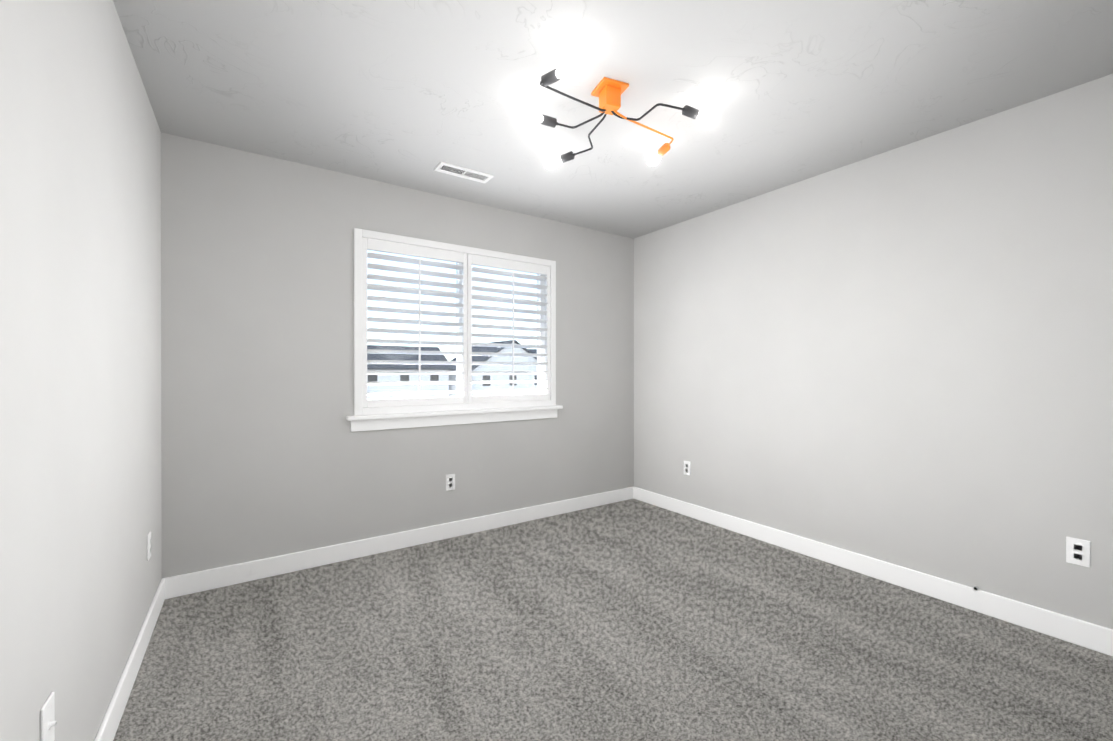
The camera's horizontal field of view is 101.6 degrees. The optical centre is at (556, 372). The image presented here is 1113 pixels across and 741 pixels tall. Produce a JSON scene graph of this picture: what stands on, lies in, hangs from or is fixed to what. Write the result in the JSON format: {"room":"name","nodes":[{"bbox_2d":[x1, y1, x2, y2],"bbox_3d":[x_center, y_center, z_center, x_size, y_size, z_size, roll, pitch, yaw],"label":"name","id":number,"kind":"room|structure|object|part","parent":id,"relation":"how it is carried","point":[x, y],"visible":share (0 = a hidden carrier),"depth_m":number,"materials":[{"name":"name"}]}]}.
{"room":"empty bedroom","nodes":[
{"label":"empty bedroom","id":0,"kind":"room"},
{"bbox_2d":[0,0,161,740],"bbox_3d":[-1.143,-0.029,0.871,0.160,2.440,3.831,0,0,-34],"label":"wall","id":1,"kind":"structure","parent":0,"point":[80,333],"depth_m":1.19,"materials":[{"name":"grey paint"}]},
{"bbox_2d":[40,692,56,740],"bbox_3d":[-1.135,0.792,1.018,0.017,0.115,0.070,0,0,-34],"label":"electrical outlet","id":2,"kind":"object","parent":1,"relation":"attached to","point":[48,722],"visible":1,"depth_m":1.01,"materials":[{"name":"white plastic"}]},
{"bbox_2d":[94,578,164,740],"bbox_3d":[-1.070,1.135,0.922,0.015,0.112,3.511,0,0,-34],"label":"baseboard","id":3,"kind":"structure","parent":1,"relation":"attached to","point":[108,728],"depth_m":1.67,"materials":[{"name":"white wood"}]},
{"bbox_2d":[147,531,150,560],"bbox_3d":[-1.847,0.788,2.059,0.009,0.115,0.070,0,0,-34],"label":"electrical outlet","id":4,"kind":"object","parent":1,"relation":"attached to","point":[148,546],"visible":1,"depth_m":2.04,"materials":[{"name":"white plastic"}]},
{"bbox_2d":[161,132,633,577],"bbox_3d":[-0.714,-0.034,3.382,3.373,2.440,0.160,0,0,-34],"label":"wall","id":5,"kind":"structure","parent":0,"point":[266,452],"depth_m":2.77,"materials":[{"name":"grey paint"}]},
{"bbox_2d":[162,486,633,598],"bbox_3d":[-0.665,1.130,3.312,3.373,0.112,0.015,0,0,-34],"label":"baseboard","id":6,"kind":"structure","parent":5,"relation":"attached to","point":[200,581],"depth_m":2.92,"materials":[{"name":"white wood"}]},
{"bbox_2d":[446,474,454,490],"bbox_3d":[-0.760,0.789,3.250,0.070,0.115,0.009,0,0,-34],"label":"electrical outlet","id":7,"kind":"object","parent":5,"relation":"attached to","point":[450,481],"visible":1,"depth_m":3.25,"materials":[{"name":"white plastic"}]},
{"bbox_2d":[346,228,562,431],"bbox_3d":[-0.677,-0.270,3.358,1.633,1.293,0.200,0,0,-34],"label":"window shutter","id":8,"kind":"object","parent":5,"relation":"attached to","point":[463,406],"visible":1,"depth_m":3.27,"materials":[{"name":"white"}]},
{"bbox_3d":[-0.935,-0.310,3.092,0.012,0.923,0.021,0,0,-34],"label":"panel tilt rod","id":9,"kind":"part","parent":8,"relation":"part of","materials":[{"name":"white"}]},
{"bbox_3d":[-0.718,-0.321,3.418,1.371,1.018,0.004,0,0,-34],"label":"glass pane","id":10,"kind":"part","parent":8,"relation":"part of","materials":[{"name":"white"}]},
{"bbox_3d":[-0.718,-0.321,3.418,1.471,1.118,0.055,0,0,-34],"label":"vinyl sash","id":11,"kind":"part","parent":8,"relation":"part of","materials":[{"name":"white plastic"}]},
{"bbox_3d":[-0.336,-0.310,3.500,0.012,0.923,0.021,0,0,-34],"label":"panel tilt rod","id":12,"kind":"part","parent":8,"relation":"part of","materials":[{"name":"white"}]},
{"bbox_2d":[113,499,1112,740],"bbox_3d":[0.318,1.249,1.866,3.693,0.120,3.831,0,0,-34],"label":"floor","id":13,"kind":"structure","parent":0,"point":[632,620],"depth_m":1.92,"materials":[{"name":"carpet"}]},
{"bbox_2d":[113,0,1112,238],"bbox_3d":[0.318,-1.311,1.861,3.693,0.120,3.831,0,0,-34],"label":"ceiling","id":14,"kind":"structure","parent":0,"point":[412,94],"depth_m":1.96,"materials":[{"name":"paint"}]},
{"bbox_2d":[434,161,493,182],"bbox_3d":[-0.578,-1.248,2.841,0.345,0.010,0.126,0,0,-34],"label":"ceiling vent","id":15,"kind":"object","parent":14,"relation":"in","point":[459,171],"visible":1,"depth_m":2.83,"materials":[{"name":"white metal"}]},
{"bbox_2d":[518,55,716,169],"bbox_3d":[0.198,-1.186,2.196,0.899,0.132,0.836,0,0,-34],"label":"ceiling light fixture","id":16,"kind":"object","parent":14,"relation":"attached to","point":[608,92],"visible":1,"depth_m":2.00,"materials":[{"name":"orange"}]},
{"bbox_3d":[0.402,-1.154,2.194,0.486,0.044,0.158,0,0,-34],"label":"arm orange","id":17,"kind":"part","parent":16,"relation":"part of","materials":[{"name":"orange metal"}]},
{"bbox_2d":[634,74,1112,628],"bbox_3d":[1.779,-0.033,2.857,0.160,2.440,3.831,0,0,-34],"label":"wall","id":18,"kind":"structure","parent":0,"point":[902,356],"depth_m":2.46,"materials":[{"name":"grey paint"}]},
{"bbox_2d":[684,461,690,475],"bbox_3d":[1.077,0.790,3.741,0.009,0.115,0.070,0,0,-34],"label":"electrical outlet","id":19,"kind":"object","parent":18,"relation":"attached to","point":[687,467],"visible":1,"depth_m":3.73,"materials":[{"name":"white plastic"}]},
{"bbox_2d":[634,487,1112,656],"bbox_3d":[1.707,1.131,2.810,0.015,0.112,3.511,0,0,-34],"label":"baseboard","id":20,"kind":"structure","parent":18,"relation":"attached to","point":[1091,636],"depth_m":2.44,"materials":[{"name":"white wood"}]},
{"bbox_2d":[1066,537,1089,567],"bbox_3d":[2.275,0.784,1.978,0.009,0.115,0.070,0,0,-34],"label":"electrical outlet","id":21,"kind":"object","parent":18,"relation":"attached to","point":[1077,551],"visible":1,"depth_m":1.98,"materials":[{"name":"white plastic"}]},
{"label":"outside","id":22,"kind":"structure","parent":0,"visible":0},
{"bbox_3d":[-42.566,4.207,70.845,170.000,0.300,154.789,0,0,-34],"label":"ground","id":23,"kind":"structure","parent":22,"visible":0},
{"bbox_2d":[367,370,448,398],"bbox_3d":[-21.703,0.487,55.268,14.000,7.200,10.000,0,0,-34],"label":"house","id":24,"kind":"structure","parent":23,"relation":"on","point":[392,387],"depth_m":52.36,"materials":[{"name":"white"}]},
{"bbox_2d":[368,375,376,385],"bbox_3d":[-20.330,0.847,50.137,1.000,1.300,0.029,0,0,-34],"label":"pane","id":25,"kind":"object","parent":24,"relation":"attached to","point":[369,379],"depth_m":50.12,"materials":[{"name":"black glass"}]},
{"bbox_2d":[400,374,408,380],"bbox_3d":[-17.436,0.843,52.105,1.000,1.300,0.029,0,0,-34],"label":"pane","id":26,"kind":"object","parent":24,"relation":"attached to","point":[402,376],"depth_m":52.07,"materials":[{"name":"black"}]},
{"bbox_2d":[367,345,453,369],"bbox_3d":[-21.703,-1.796,55.264,14.900,2.994,11.066,0,0,-34],"label":"house roof","id":27,"kind":"structure","parent":24,"relation":"on","point":[400,367],"depth_m":53.95,"materials":[{"name":"grey"}]},
{"bbox_2d":[430,374,438,384],"bbox_3d":[-14.541,0.839,54.073,1.000,1.300,0.029,0,0,-34],"label":"pane","id":28,"kind":"object","parent":24,"relation":"attached to","point":[432,377],"depth_m":54.05,"materials":[{"name":"black glass"}]},
{"bbox_2d":[449,342,536,396],"bbox_3d":[-8.587,0.075,61.766,11.000,8.000,11.000,0,0,-34],"label":"house","id":29,"kind":"structure","parent":23,"relation":"on","point":[476,386],"depth_m":56.78,"materials":[{"name":"white"}]},
{"bbox_2d":[449,340,536,370],"bbox_3d":[-8.587,-2.073,61.762,12.097,4.045,11.900,0,0,-34],"label":"house roof","id":30,"kind":"structure","parent":29,"relation":"on","point":[494,350],"depth_m":57.89,"materials":[{"name":"grey"}]},
{"bbox_2d":[483,375,536,385],"bbox_3d":[-5.486,1.033,57.206,8.333,1.300,0.029,0,0,-34],"label":"glass pane","id":31,"kind":"object","parent":29,"relation":"attached to","point":[486,378],"depth_m":56.93,"materials":[{"name":"black glass"}]}
]}

